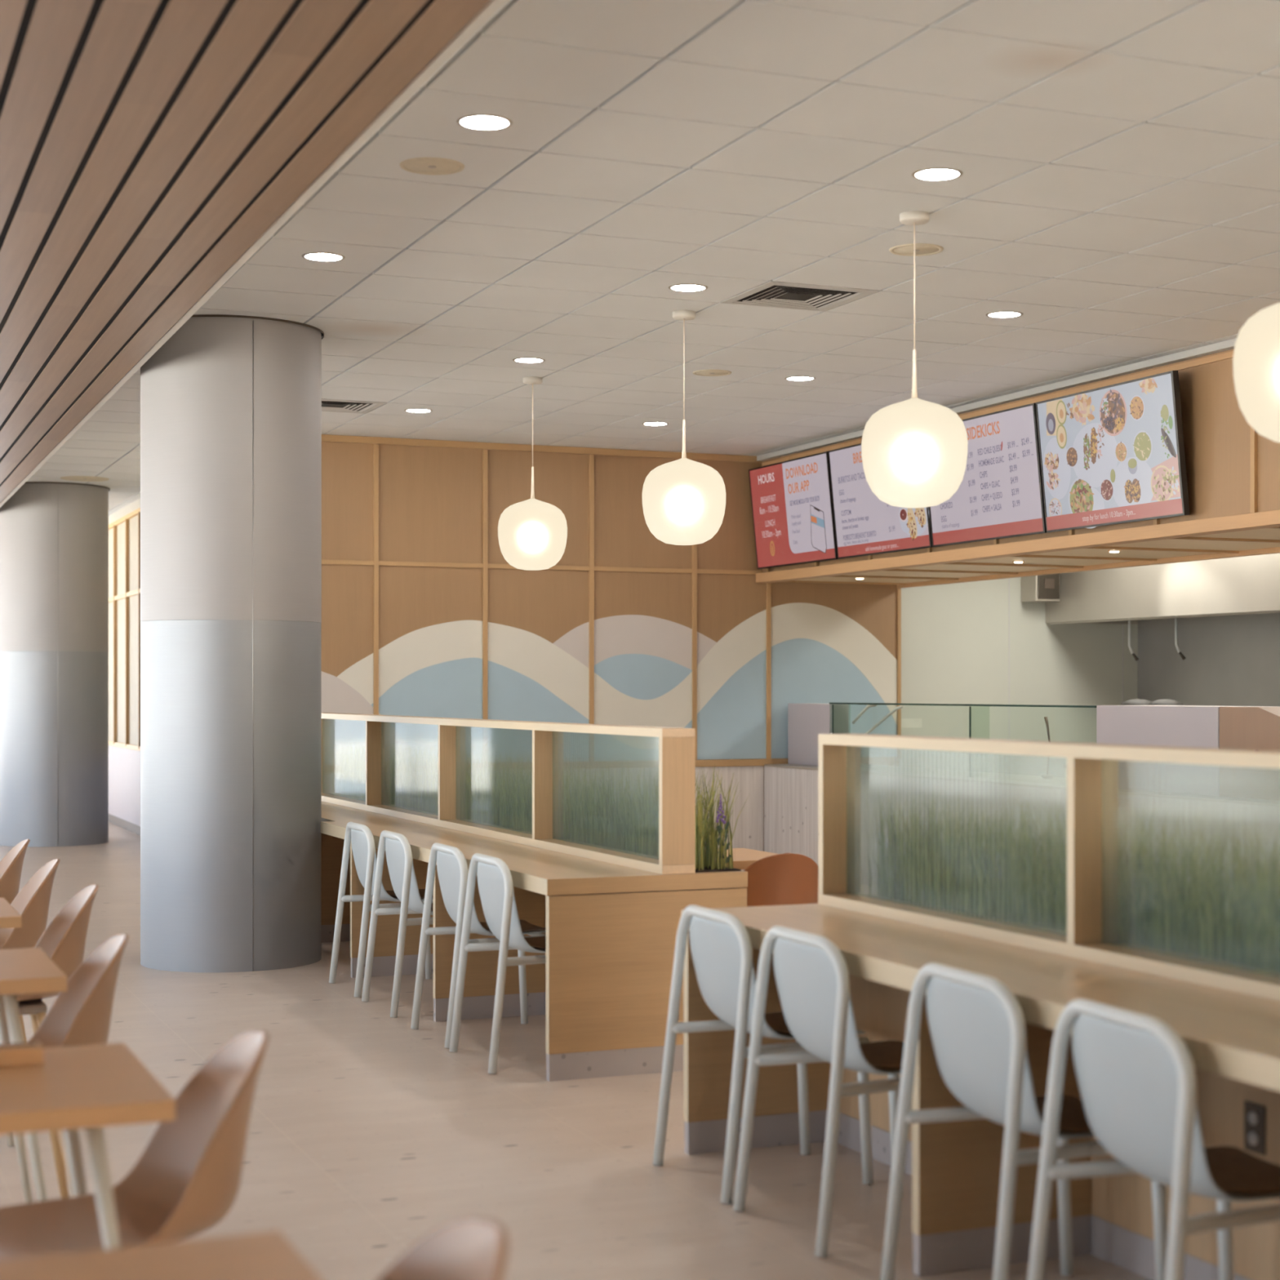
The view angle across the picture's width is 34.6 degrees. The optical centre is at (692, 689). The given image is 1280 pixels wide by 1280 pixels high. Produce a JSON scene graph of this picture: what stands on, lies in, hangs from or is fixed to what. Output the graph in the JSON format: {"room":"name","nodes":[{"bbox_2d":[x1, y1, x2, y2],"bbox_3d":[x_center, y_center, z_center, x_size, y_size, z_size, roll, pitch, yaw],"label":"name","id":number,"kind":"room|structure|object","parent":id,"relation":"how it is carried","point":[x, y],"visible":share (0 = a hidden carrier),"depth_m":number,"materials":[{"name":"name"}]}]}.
{"room":"eatery","nodes":[
{"label":"eatery","id":0,"kind":"room"},
{"bbox_2d":[108,497,140,826],"bbox_3d":[-4.973,-0.246,19.668,0.150,3.500,8.349,0,0,-23],"label":"wall","id":1,"kind":"structure","parent":0,"point":[124,764],"depth_m":22.17,"materials":[{"name":"white paint"}]},
{"bbox_2d":[113,524,116,744],"bbox_3d":[-6.423,-0.616,22.826,0.036,2.440,0.040,0,0,-23],"label":"trim","id":2,"kind":"structure","parent":1,"relation":"attached to","point":[114,526],"depth_m":22.80,"materials":[{"name":"brown wood"}]},
{"bbox_2d":[108,515,137,745],"bbox_3d":[-5.021,-0.625,19.647,0.013,2.503,8.349,0,0,-23],"label":"window","id":3,"kind":"structure","parent":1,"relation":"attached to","point":[133,522],"depth_m":22.45,"materials":[{"name":"glass"}]},
{"bbox_2d":[108,813,140,835],"bbox_3d":[-5.024,1.455,19.646,0.020,0.098,8.349,0,0,-23],"label":"baseboard","id":4,"kind":"structure","parent":1,"relation":"attached to","point":[127,825],"depth_m":22.18,"materials":[{"name":"metal"}]},
{"bbox_2d":[124,518,128,746],"bbox_3d":[-6.054,-0.616,21.972,0.036,2.440,0.040,0,0,-23],"label":"trim","id":5,"kind":"structure","parent":1,"relation":"attached to","point":[126,521],"depth_m":21.96,"materials":[{"name":"brown wood"}]},
{"bbox_2d":[137,511,140,748],"bbox_3d":[-5.685,-0.616,21.119,0.036,2.440,0.040,0,0,-23],"label":"trim","id":6,"kind":"structure","parent":1,"relation":"attached to","point":[139,513],"depth_m":21.10,"materials":[{"name":"brown wood"}]},
{"bbox_2d":[0,0,490,502],"bbox_3d":[-6.944,-1.856,11.020,7.196,0.300,32.001,0,0,-23],"label":"ceiling","id":7,"kind":"structure","parent":0,"point":[146,146],"depth_m":6.47,"materials":[{"name":"brown wood"}]},
{"bbox_2d":[0,0,507,507],"bbox_3d":[-3.612,-1.853,12.440,0.040,0.285,32.000,0,0,-23],"label":"trim","id":8,"kind":"structure","parent":7,"relation":"attached to","point":[492,6],"depth_m":6.92,"materials":[{"name":"white paint"}]},
{"bbox_2d":[0,822,1149,1279],"bbox_3d":[-0.559,1.564,11.743,17.700,0.120,32.000,0,0,-23],"label":"floor","id":9,"kind":"structure","parent":0,"point":[367,1137],"depth_m":6.72,"materials":[{"name":"stone"}]},
{"bbox_2d":[0,897,22,1146],"bbox_3d":[-2.686,1.124,6.901,0.760,0.760,0.660,0,0,-23],"label":"dining table","id":10,"kind":"object","parent":9,"relation":"on","point":[10,917],"visible":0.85,"depth_m":6.76,"materials":[{"name":"brown wood"}]},
{"bbox_2d":[0,839,30,904],"bbox_3d":[-3.284,1.092,9.257,0.564,0.824,0.458,0,0,-23],"label":"shell chair","id":11,"kind":"object","parent":9,"relation":"on","point":[11,864],"visible":0.93,"depth_m":9.23,"materials":[{"name":"brown wood"}]},
{"bbox_2d":[0,858,60,1042],"bbox_3d":[-2.808,1.092,8.155,0.564,0.824,0.458,0,0,-23],"label":"shell chair","id":12,"kind":"object","parent":9,"relation":"on","point":[32,903],"visible":0.77,"depth_m":8.12,"materials":[{"name":"plastic"}]},
{"bbox_2d":[0,947,66,1203],"bbox_3d":[-2.102,1.124,5.476,0.760,0.760,0.660,0,0,-23],"label":"dining table","id":13,"kind":"object","parent":9,"relation":"on","point":[30,970],"visible":0.66,"depth_m":5.35,"materials":[{"name":"brown wood"}]},
{"bbox_2d":[0,481,110,846],"bbox_3d":[-6.304,-0.246,20.208,1.092,3.500,1.092,0,0,-23],"label":"round column","id":14,"kind":"structure","parent":9,"relation":"on","point":[54,536],"depth_m":19.75,"materials":[{"name":"metal"}]},
{"bbox_2d":[16,884,98,1034],"bbox_3d":[-2.339,1.092,7.072,0.564,0.824,0.458,0,0,-23],"label":"shell chair","id":15,"kind":"object","parent":9,"relation":"on","point":[64,940],"visible":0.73,"depth_m":7.04,"materials":[{"name":"plastic"}]},
{"bbox_2d":[26,933,128,1198],"bbox_3d":[-1.833,1.092,5.614,0.564,0.824,0.458,0,0,-23],"label":"shell chair","id":16,"kind":"object","parent":9,"relation":"on","point":[80,1015],"visible":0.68,"depth_m":5.79,"materials":[{"name":"brown plastic"}]},
{"bbox_2d":[0,1043,175,1248],"bbox_3d":[-1.417,1.124,3.876,0.760,0.760,0.660,0,0,-23],"label":"dining table","id":17,"kind":"object","parent":9,"relation":"on","point":[91,1088],"visible":0.88,"depth_m":3.77,"materials":[{"name":"brown wood"}]},
{"bbox_2d":[0,1041,44,1066],"bbox_3d":[-1.428,0.725,4.051,0.275,0.037,0.070,0,0,-25],"label":"wooden block","id":18,"kind":"object","parent":17,"relation":"on","point":[29,1053],"visible":1,"depth_m":4.06,"materials":[{"name":"brown wood"}]},
{"bbox_2d":[0,1030,269,1259],"bbox_3d":[-1.108,1.092,3.988,0.564,0.824,0.458,0,0,-23],"label":"shell chair","id":19,"kind":"object","parent":9,"relation":"on","point":[186,1180],"visible":0.91,"depth_m":4.07,"materials":[{"name":"plastic"}]},
{"bbox_2d":[0,1231,321,1279],"bbox_3d":[-0.787,1.124,2.373,0.760,0.760,0.660,0,0,-23],"label":"dining table","id":20,"kind":"object","parent":9,"relation":"on","point":[264,1255],"visible":1,"depth_m":2.66,"materials":[{"name":"brown wood"}]},
{"bbox_2d":[140,314,324,972],"bbox_3d":[-2.563,-0.246,11.412,1.012,3.500,1.012,0,0,-23],"label":"round column","id":21,"kind":"structure","parent":9,"relation":"on","point":[231,405],"depth_m":10.98,"materials":[{"name":"metal"}]},
{"bbox_2d":[328,822,433,997],"bbox_3d":[-1.516,1.086,10.381,0.530,0.836,0.558,0,0,-23],"label":"dining chair","id":22,"kind":"object","parent":9,"relation":"on","point":[361,837],"visible":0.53,"depth_m":10.27,"materials":[{"name":"metal"}]},
{"bbox_2d":[361,830,433,1017],"bbox_3d":[-1.248,1.086,9.762,0.530,0.836,0.558,0,0,-23],"label":"dining chair","id":23,"kind":"object","parent":9,"relation":"on","point":[397,849],"visible":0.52,"depth_m":9.61,"materials":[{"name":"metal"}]},
{"bbox_2d":[377,1217,508,1279],"bbox_3d":[-0.505,1.092,2.517,0.564,0.824,0.458,0,0,-23],"label":"shell chair","id":24,"kind":"object","parent":9,"relation":"on","point":[469,1248],"visible":1,"depth_m":2.67,"materials":[{"name":"brown plastic"}]},
{"bbox_2d":[410,842,546,1048],"bbox_3d":[-0.900,1.086,8.953,0.530,0.836,0.558,0,0,-23],"label":"dining chair","id":25,"kind":"object","parent":9,"relation":"on","point":[451,864],"visible":0.74,"depth_m":8.90,"materials":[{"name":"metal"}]},
{"bbox_2d":[448,853,546,1074],"bbox_3d":[-0.662,1.086,8.381,0.530,0.836,0.558,0,0,-23],"label":"dining chair","id":26,"kind":"object","parent":9,"relation":"on","point":[495,881],"visible":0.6,"depth_m":8.23,"materials":[{"name":"metal"}]},
{"bbox_2d":[320,801,747,1081],"bbox_3d":[-1.449,1.115,11.004,0.849,0.777,6.450,0,0,-23],"label":"counter","id":27,"kind":"object","parent":9,"relation":"on","point":[602,988],"depth_m":8.08,"materials":[{"name":"brown wood"}]},
{"bbox_2d":[321,712,695,874],"bbox_3d":[-1.286,0.439,10.960,0.142,0.574,6.205,0,0,-23],"label":"frame","id":28,"kind":"object","parent":27,"relation":"on","point":[677,745],"visible":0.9,"depth_m":9.54,"materials":[{"name":"brown wood"}]},
{"bbox_2d":[320,801,747,895],"bbox_3d":[-1.449,0.758,11.004,0.849,0.062,6.450,0,0,-23],"label":"countertop","id":29,"kind":"structure","parent":27,"relation":"on","point":[545,872],"depth_m":8.57,"materials":[{"name":"brown wood"}]},
{"bbox_2d":[695,863,741,872],"bbox_3d":[-1.108,0.724,11.010,0.194,0.005,6.110,0,0,-23],"label":"soil","id":30,"kind":"object","parent":27,"relation":"on","point":[705,869],"visible":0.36,"depth_m":8.23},
{"bbox_2d":[333,737,750,870],"bbox_3d":[-1.081,0.514,11.038,0.288,0.414,6.213,0,0,-23],"label":"ornamental grass","id":31,"kind":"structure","parent":30,"relation":"on","point":[508,806],"depth_m":9.65,"materials":[{"name":"plant"}]},
{"bbox_2d":[715,848,776,869],"bbox_3d":[0.110,1.124,9.254,0.570,0.760,0.660,0,0,-23],"label":"dining table","id":32,"kind":"object","parent":9,"relation":"on","point":[743,858],"visible":0.09,"depth_m":9.16,"materials":[{"name":"brown wood"}]},
{"bbox_2d":[653,904,873,1204],"bbox_3d":[0.223,1.086,6.353,0.530,0.836,0.558,0,0,-23],"label":"dining chair","id":33,"kind":"object","parent":9,"relation":"on","point":[721,947],"visible":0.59,"depth_m":6.25,"materials":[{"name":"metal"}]},
{"bbox_2d":[743,853,817,906],"bbox_3d":[0.314,1.092,8.835,0.459,0.824,0.565,0,0,-18],"label":"shell chair","id":34,"kind":"object","parent":9,"relation":"on","point":[784,878],"visible":0.3,"depth_m":8.60,"materials":[{"name":"brown plastic"}]},
{"bbox_2d":[733,925,904,1257],"bbox_3d":[0.466,1.086,5.783,0.530,0.836,0.558,0,0,-23],"label":"dining chair","id":35,"kind":"object","parent":9,"relation":"on","point":[811,974],"visible":0.73,"depth_m":5.67,"materials":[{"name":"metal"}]},
{"bbox_2d":[681,898,1279,1279],"bbox_3d":[1.274,1.109,4.711,0.849,0.790,4.637,0,0,-23],"label":"counter","id":36,"kind":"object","parent":9,"relation":"on","point":[1231,1039],"depth_m":5.34,"materials":[{"name":"brown wood"}]},
{"bbox_2d":[681,898,1279,1091],"bbox_3d":[1.274,0.745,4.711,0.849,0.062,4.637,0,0,-23],"label":"countertop","id":37,"kind":"structure","parent":36,"relation":"on","point":[1233,1035],"depth_m":5.07,"materials":[{"name":"brown wood"}]},
{"bbox_2d":[817,733,1279,1001],"bbox_3d":[1.365,0.430,4.832,0.142,0.568,4.437,0,0,-23],"label":"frame","id":38,"kind":"object","parent":36,"relation":"on","point":[1091,935],"visible":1,"depth_m":5.51,"materials":[{"name":"brown wood"}]},
{"bbox_2d":[1244,1101,1266,1155],"bbox_3d":[1.328,1.036,4.851,0.010,0.116,0.074,0,0,-23],"label":"wall outlet","id":39,"kind":"object","parent":36,"relation":"attached to","point":[1255,1114],"visible":1,"depth_m":4.84,"materials":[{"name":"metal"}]},
{"bbox_3d":[1.560,0.711,4.843,0.194,0.005,4.510,0,0,-23],"label":"soil","id":40,"kind":"object","parent":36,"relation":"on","visible":0},
{"bbox_2d":[866,784,1279,973],"bbox_3d":[1.590,0.510,4.863,0.289,0.395,4.588,0,0,-23],"label":"ornamental grass","id":41,"kind":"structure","parent":40,"relation":"on","point":[1190,925],"depth_m":5.73,"materials":[{"name":"plant"}]},
{"bbox_2d":[764,763,1279,942],"bbox_3d":[2.493,1.068,14.160,0.820,0.872,7.612,0,0,-23],"label":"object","id":42,"kind":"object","parent":9,"relation":"on","point":[790,790],"depth_m":14.34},
{"bbox_2d":[787,703,848,765],"bbox_3d":[1.052,0.373,17.237,0.180,0.518,0.775,0,0,-23],"label":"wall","id":43,"kind":"structure","parent":42,"relation":"on","point":[806,722],"depth_m":17.18,"materials":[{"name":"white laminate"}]},
{"bbox_2d":[829,702,1096,784],"bbox_3d":[1.967,0.367,15.143,0.204,0.530,3.785,0,0,-23],"label":"sneeze guard","id":44,"kind":"object","parent":42,"relation":"on","point":[869,704],"visible":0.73,"depth_m":15.23,"materials":[{"name":"clear glass"}]},
{"bbox_2d":[764,763,1279,807],"bbox_3d":[2.496,0.640,14.152,0.820,0.016,7.595,0,0,-23],"label":"countertop","id":45,"kind":"structure","parent":42,"relation":"on","point":[988,777],"depth_m":14.54,"materials":[{"name":"metal"}]},
{"bbox_2d":[1096,705,1279,795],"bbox_3d":[3.123,0.366,12.892,0.530,0.532,1.255,0,0,-23],"label":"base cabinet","id":46,"kind":"object","parent":42,"relation":"on","point":[1174,726],"visible":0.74,"depth_m":12.70,"materials":[{"name":"laminate"}]},
{"bbox_2d":[1219,706,1279,800],"bbox_3d":[3.496,0.366,11.959,0.526,0.532,0.735,0,0,-23],"label":"base cabinet","id":47,"kind":"object","parent":42,"relation":"on","point":[1253,728],"visible":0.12,"depth_m":11.95,"materials":[{"name":"brown wood"}]},
{"bbox_2d":[880,962,1168,1279],"bbox_3d":[0.814,1.086,4.986,0.530,0.836,0.558,0,0,-22],"label":"dining chair","id":48,"kind":"object","parent":9,"relation":"on","point":[977,1025],"visible":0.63,"depth_m":4.88,"materials":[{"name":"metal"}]},
{"bbox_2d":[1027,998,1279,1279],"bbox_3d":[1.066,1.086,4.394,0.530,0.836,0.558,0,0,-21],"label":"dining chair","id":49,"kind":"object","parent":9,"relation":"on","point":[1135,1075],"visible":1,"depth_m":4.31,"materials":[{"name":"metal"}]},
{"bbox_2d":[26,0,1279,515],"bbox_3d":[-3.037,-2.066,10.671,12.100,0.140,32.000,0,0,-23],"label":"ceiling","id":50,"kind":"structure","parent":0,"point":[1117,190],"depth_m":8.77,"materials":[{"name":"tile"}]},
{"bbox_2d":[302,252,345,262],"bbox_3d":[-1.699,-1.994,9.449,0.198,0.004,0.198,0,0,-23],"label":"recessed light","id":51,"kind":"object","parent":50,"relation":"in","point":[315,256],"visible":1,"depth_m":9.44,"materials":[{"name":"metal"}]},
{"bbox_2d":[305,253,342,261],"bbox_3d":[-1.699,-1.994,9.449,0.166,0.003,0.166,0,0,8],"label":"diffuser","id":52,"kind":"object","parent":51,"relation":"attached to","point":[315,257],"depth_m":9.46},
{"bbox_2d":[321,398,386,413],"bbox_3d":[-2.517,-2.001,14.408,0.602,0.014,0.602,0,0,-23],"label":"ceiling vent","id":53,"kind":"object","parent":50,"relation":"in","point":[327,405],"visible":0.59,"depth_m":14.44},
{"bbox_2d":[399,157,464,174],"bbox_3d":[-0.991,-1.992,7.809,0.246,0.008,0.246,0,0,-23],"label":"ceiling speaker","id":54,"kind":"object","parent":50,"relation":"attached to","point":[424,166],"visible":1,"depth_m":7.80,"materials":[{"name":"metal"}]},
{"bbox_2d":[404,160,459,173],"bbox_3d":[-0.991,-1.994,7.809,0.209,0.004,0.209,0,0,-23],"label":"grille","id":55,"kind":"object","parent":54,"relation":"attached to","point":[411,166],"depth_m":7.80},
{"bbox_2d":[456,114,512,130],"bbox_3d":[-0.731,-1.994,7.210,0.198,0.004,0.198,0,0,-23],"label":"recessed light","id":56,"kind":"object","parent":50,"relation":"in","point":[474,122],"visible":1,"depth_m":7.20,"materials":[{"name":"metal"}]},
{"bbox_2d":[460,116,508,128],"bbox_3d":[-0.731,-1.994,7.210,0.166,0.003,0.166,0,0,17],"label":"diffuser","id":57,"kind":"object","parent":56,"relation":"attached to","point":[469,122],"depth_m":7.21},
{"bbox_2d":[497,376,567,570],"bbox_3d":[-1.022,-1.381,13.123,0.444,1.230,0.444,0,0,-23],"label":"pendant lamp","id":58,"kind":"object","parent":50,"relation":"hanging from","point":[532,532],"visible":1,"depth_m":12.96,"materials":[{"name":"glass"}]},
{"bbox_2d":[641,310,725,545],"bbox_3d":[-0.045,-1.381,10.838,0.444,1.230,0.444,0,0,-23],"label":"pendant lamp","id":59,"kind":"object","parent":50,"relation":"hanging from","point":[684,499],"visible":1,"depth_m":10.68,"materials":[{"name":"glass"}]},
{"bbox_2d":[668,283,707,292],"bbox_3d":[-0.022,-1.994,10.175,0.198,0.004,0.198,0,0,-23],"label":"recessed light","id":60,"kind":"object","parent":50,"relation":"in","point":[687,287],"visible":1,"depth_m":10.17,"materials":[{"name":"metal"}]},
{"bbox_2d":[720,280,879,311],"bbox_3d":[0.538,-2.001,10.416,0.602,0.014,0.602,0,0,-23],"label":"ceiling vent","id":61,"kind":"object","parent":50,"relation":"in","point":[774,294],"visible":1,"depth_m":10.42,"materials":[{"name":"metal"}]},
{"bbox_2d":[861,210,968,507],"bbox_3d":[0.931,-1.381,8.607,0.444,1.230,0.444,0,0,-23],"label":"pendant lamp","id":62,"kind":"object","parent":50,"relation":"hanging from","point":[914,450],"visible":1,"depth_m":8.45,"materials":[{"name":"glass"}]},
{"bbox_2d":[888,243,943,256],"bbox_3d":[1.013,-1.992,9.291,0.246,0.008,0.246,0,0,-23],"label":"ceiling speaker","id":63,"kind":"object","parent":50,"relation":"attached to","point":[921,249],"visible":0.95,"depth_m":9.28,"materials":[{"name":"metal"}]},
{"bbox_2d":[893,245,939,254],"bbox_3d":[1.013,-1.994,9.291,0.209,0.004,0.209,0,0,-23],"label":"grille","id":64,"kind":"object","parent":63,"relation":"attached to","point":[897,250],"depth_m":9.29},
{"bbox_2d":[911,167,963,181],"bbox_3d":[0.947,-1.994,7.936,0.198,0.004,0.198,0,0,-23],"label":"recessed light","id":65,"kind":"object","parent":50,"relation":"in","point":[935,174],"visible":1,"depth_m":7.93,"materials":[{"name":"metal"}]},
{"bbox_2d":[915,169,959,180],"bbox_3d":[0.947,-1.994,7.936,0.166,0.003,0.166,0,0,17],"label":"diffuser","id":66,"kind":"object","parent":65,"relation":"attached to","point":[922,175],"depth_m":7.94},
{"bbox_2d":[1232,302,1279,442],"bbox_3d":[1.904,-1.381,6.359,0.444,1.230,0.444,0,0,-23],"label":"pendant lamp","id":67,"kind":"object","parent":50,"relation":"hanging from","point":[1256,353],"visible":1,"depth_m":6.26,"materials":[{"name":"glass"}]},
{"bbox_2d":[321,441,1137,851],"bbox_3d":[0.436,-0.246,17.505,8.300,3.500,0.155,0,0,-23],"label":"wall","id":68,"kind":"structure","parent":0,"point":[430,498],"depth_m":17.12,"materials":[{"name":"brown wood"}]},
{"bbox_2d":[373,444,378,715],"bbox_3d":[-2.495,-0.673,16.177,0.038,2.525,0.024,0,0,-23],"label":"trim","id":69,"kind":"structure","parent":68,"relation":"attached to","point":[375,446],"depth_m":16.17,"materials":[{"name":"brown wood"}]},
{"bbox_2d":[482,449,488,763],"bbox_3d":[-1.671,-0.673,16.533,0.038,2.525,0.024,0,0,-23],"label":"trim","id":70,"kind":"structure","parent":68,"relation":"attached to","point":[485,452],"depth_m":16.52,"materials":[{"name":"brown wood"}]},
{"bbox_2d":[321,434,762,462],"bbox_3d":[-1.379,-1.968,16.662,4.300,0.053,0.019,0,0,-23],"label":"trim","id":71,"kind":"structure","parent":68,"relation":"attached to","point":[325,437],"depth_m":16.68,"materials":[{"name":"brown wood"}]},
{"bbox_2d":[321,559,762,574],"bbox_3d":[-1.379,-1.000,16.662,4.300,0.035,0.019,0,0,-23],"label":"trim","id":72,"kind":"structure","parent":68,"relation":"attached to","point":[323,561],"depth_m":16.77,"materials":[{"name":"brown wood"}]},
{"bbox_2d":[329,758,787,773],"bbox_3d":[-1.261,0.618,16.697,4.545,0.057,0.050,0,0,-23],"label":"trim","id":73,"kind":"structure","parent":68,"relation":"attached to","point":[723,762],"depth_m":17.03,"materials":[{"name":"brown wood"}]},
{"bbox_2d":[588,454,594,761],"bbox_3d":[-0.832,-0.673,16.896,0.038,2.525,0.024,0,0,-23],"label":"trim","id":74,"kind":"structure","parent":68,"relation":"attached to","point":[591,457],"depth_m":16.89,"materials":[{"name":"brown wood"}]},
{"bbox_2d":[321,602,897,764],"bbox_3d":[-0.760,-0.083,16.938,5.605,1.338,0.005,0,0,-23],"label":"mural","id":75,"kind":"object","parent":68,"relation":"attached to","point":[820,655],"visible":0.76,"depth_m":17.02},
{"bbox_2d":[692,459,697,759],"bbox_3d":[0.017,-0.673,17.264,0.038,2.525,0.024,0,0,-23],"label":"trim","id":76,"kind":"structure","parent":68,"relation":"attached to","point":[694,546],"depth_m":17.25,"materials":[{"name":"brown wood"}]},
{"bbox_2d":[765,582,771,759],"bbox_3d":[0.650,-0.673,17.538,0.038,2.525,0.024,0,0,-23],"label":"trim","id":77,"kind":"structure","parent":68,"relation":"attached to","point":[768,585],"depth_m":17.53,"materials":[{"name":"brown wood"}]},
{"bbox_2d":[897,587,901,758],"bbox_3d":[1.816,-0.166,18.042,0.030,1.540,0.024,0,0,-23],"label":"trim","id":78,"kind":"structure","parent":68,"relation":"attached to","point":[899,589],"depth_m":18.03,"materials":[{"name":"brown wood"}]},
{"bbox_2d":[1021,573,1059,602],"bbox_3d":[3.139,-0.956,18.477,0.255,0.320,0.274,0,0,-23],"label":"control box","id":79,"kind":"object","parent":68,"relation":"attached to","point":[1045,588],"visible":0.73,"depth_m":18.37,"materials":[{"name":"metal"}]},
{"bbox_2d":[1008,577,1124,773],"bbox_3d":[3.420,0.014,18.747,1.243,2.980,0.003,0,0,-23],"label":"trim","id":80,"kind":"structure","parent":68,"relation":"attached to","point":[1008,578],"depth_m":18.50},
{"bbox_2d":[897,546,1279,587],"bbox_3d":[5.161,-0.913,10.309,0.060,0.034,16.824,0,0,-23],"label":"trim","id":81,"kind":"structure","parent":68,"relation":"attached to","point":[1269,550],"depth_m":15.14,"materials":[{"name":"brown wood"}]},
{"bbox_2d":[761,348,1279,573],"bbox_3d":[3.991,-1.546,9.816,0.120,1.100,16.849,0,0,-23],"label":"bulkhead","id":82,"kind":"structure","parent":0,"point":[1216,433],"depth_m":11.91,"materials":[{"name":"brown wood"}]},
{"bbox_2d":[748,451,837,568],"bbox_3d":[0.819,-1.445,16.707,0.127,0.845,1.452,0,0,-23],"label":"screen","id":83,"kind":"object","parent":82,"relation":"attached to","point":[792,500],"visible":1,"depth_m":16.66,"materials":[{"name":"glass"}]},
{"bbox_2d":[827,443,932,559],"bbox_3d":[1.404,-1.445,15.355,0.127,0.845,1.460,0,0,-23],"label":"screen","id":84,"kind":"object","parent":82,"relation":"attached to","point":[865,525],"visible":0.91,"depth_m":15.57,"materials":[{"name":"glass"}]},
{"bbox_2d":[827,575,959,580],"bbox_3d":[1.635,-0.923,16.822,1.240,0.014,0.044,0,0,-23],"label":"trim","id":85,"kind":"structure","parent":82,"relation":"attached to","point":[855,576],"depth_m":16.83,"materials":[{"name":"brown wood"}]},
{"bbox_2d":[885,568,1017,574],"bbox_3d":[1.995,-0.923,15.990,1.240,0.014,0.044,0,0,-23],"label":"trim","id":86,"kind":"structure","parent":82,"relation":"attached to","point":[894,570],"depth_m":15.99,"materials":[{"name":"brown wood"}]},
{"bbox_2d":[928,402,1048,546],"bbox_3d":[1.986,-1.445,14.009,0.127,0.845,1.452,0,0,-23],"label":"screen","id":87,"kind":"object","parent":82,"relation":"attached to","point":[999,495],"visible":0.84,"depth_m":13.81,"materials":[{"name":"glass"}]},
{"bbox_2d":[756,337,1236,461],"bbox_3d":[3.914,-1.972,9.767,0.060,0.042,16.820,0,0,-23],"label":"trim","id":88,"kind":"structure","parent":82,"relation":"attached to","point":[1228,344],"depth_m":13.26,"materials":[{"name":"metal"}]},
{"bbox_2d":[761,351,1233,466],"bbox_3d":[3.934,-1.919,9.776,0.014,0.035,16.820,0,0,-23],"label":"trim","id":89,"kind":"structure","parent":82,"relation":"attached to","point":[1228,355],"depth_m":13.20,"materials":[{"name":"brown wood"}]},
{"bbox_2d":[945,562,1084,568],"bbox_3d":[2.355,-0.923,15.158,1.240,0.014,0.044,0,0,-23],"label":"trim","id":90,"kind":"structure","parent":82,"relation":"attached to","point":[953,563],"depth_m":15.16,"materials":[{"name":"brown wood"}]},
{"bbox_2d":[755,509,1279,582],"bbox_3d":[3.936,-0.952,9.779,0.130,0.079,16.824,0,0,-23],"label":"trim","id":91,"kind":"structure","parent":82,"relation":"attached to","point":[1266,519],"depth_m":13.41,"materials":[{"name":"brown wood"}]},
{"bbox_2d":[1012,555,1156,560],"bbox_3d":[2.715,-0.923,14.326,1.240,0.014,0.044,0,0,-23],"label":"trim","id":92,"kind":"structure","parent":82,"relation":"attached to","point":[1020,556],"depth_m":14.32,"materials":[{"name":"brown wood"}]},
{"bbox_2d":[1035,370,1190,532],"bbox_3d":[2.570,-1.445,12.660,0.127,0.864,1.452,0,0,-23],"label":"screen","id":93,"kind":"object","parent":82,"relation":"attached to","point":[1113,454],"visible":1,"depth_m":12.58,"materials":[{"name":"glass"}]},
{"bbox_2d":[1085,546,1239,553],"bbox_3d":[3.075,-0.923,13.493,1.240,0.014,0.044,0,0,-23],"label":"trim","id":94,"kind":"structure","parent":82,"relation":"attached to","point":[1100,547],"depth_m":13.48,"materials":[{"name":"brown wood"}]},
{"bbox_2d":[1173,536,1279,542],"bbox_3d":[3.435,-0.923,12.661,1.240,0.014,0.044,0,0,-23],"label":"trim","id":95,"kind":"structure","parent":82,"relation":"attached to","point":[1188,537],"depth_m":12.58,"materials":[{"name":"brown wood"}]},
{"bbox_2d":[1250,426,1257,512],"bbox_3d":[3.161,-1.451,11.555,0.022,0.910,0.036,0,0,-23],"label":"trim","id":96,"kind":"structure","parent":82,"relation":"attached to","point":[1253,433],"depth_m":11.54,"materials":[{"name":"brown wood"}]},
{"bbox_2d":[798,528,1279,582],"bbox_3d":[4.592,-0.944,10.063,1.300,0.025,16.824,0,0,-23],"label":"bulkhead soffit","id":97,"kind":"structure","parent":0,"point":[1264,533],"depth_m":14.29,"materials":[{"name":"wood"}]},
{"bbox_3d":[5.826,-1.506,10.610,3.880,0.100,16.850,0,0,-23],"label":"ceiling","id":98,"kind":"structure","parent":0,"visible":0},
{"bbox_2d":[1045,553,1279,661],"bbox_3d":[5.221,-0.854,15.250,0.987,1.194,7.848,0,0,-23],"label":"range hood","id":99,"kind":"object","parent":98,"relation":"hanging from","point":[1246,584],"visible":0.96,"depth_m":16.98,"materials":[{"name":"metal"}]},
{"bbox_3d":[7.552,0.004,11.357,0.120,3.000,16.850,0,0,-23],"label":"wall","id":100,"kind":"structure","parent":0,"visible":0},
{"bbox_2d":[1137,610,1279,706],"bbox_3d":[6.495,-0.046,13.623,0.020,1.300,11.849,0,0,-23],"label":"wall","id":101,"kind":"structure","parent":100,"relation":"attached to","point":[1230,660],"depth_m":18.05,"materials":[{"name":"metal"}]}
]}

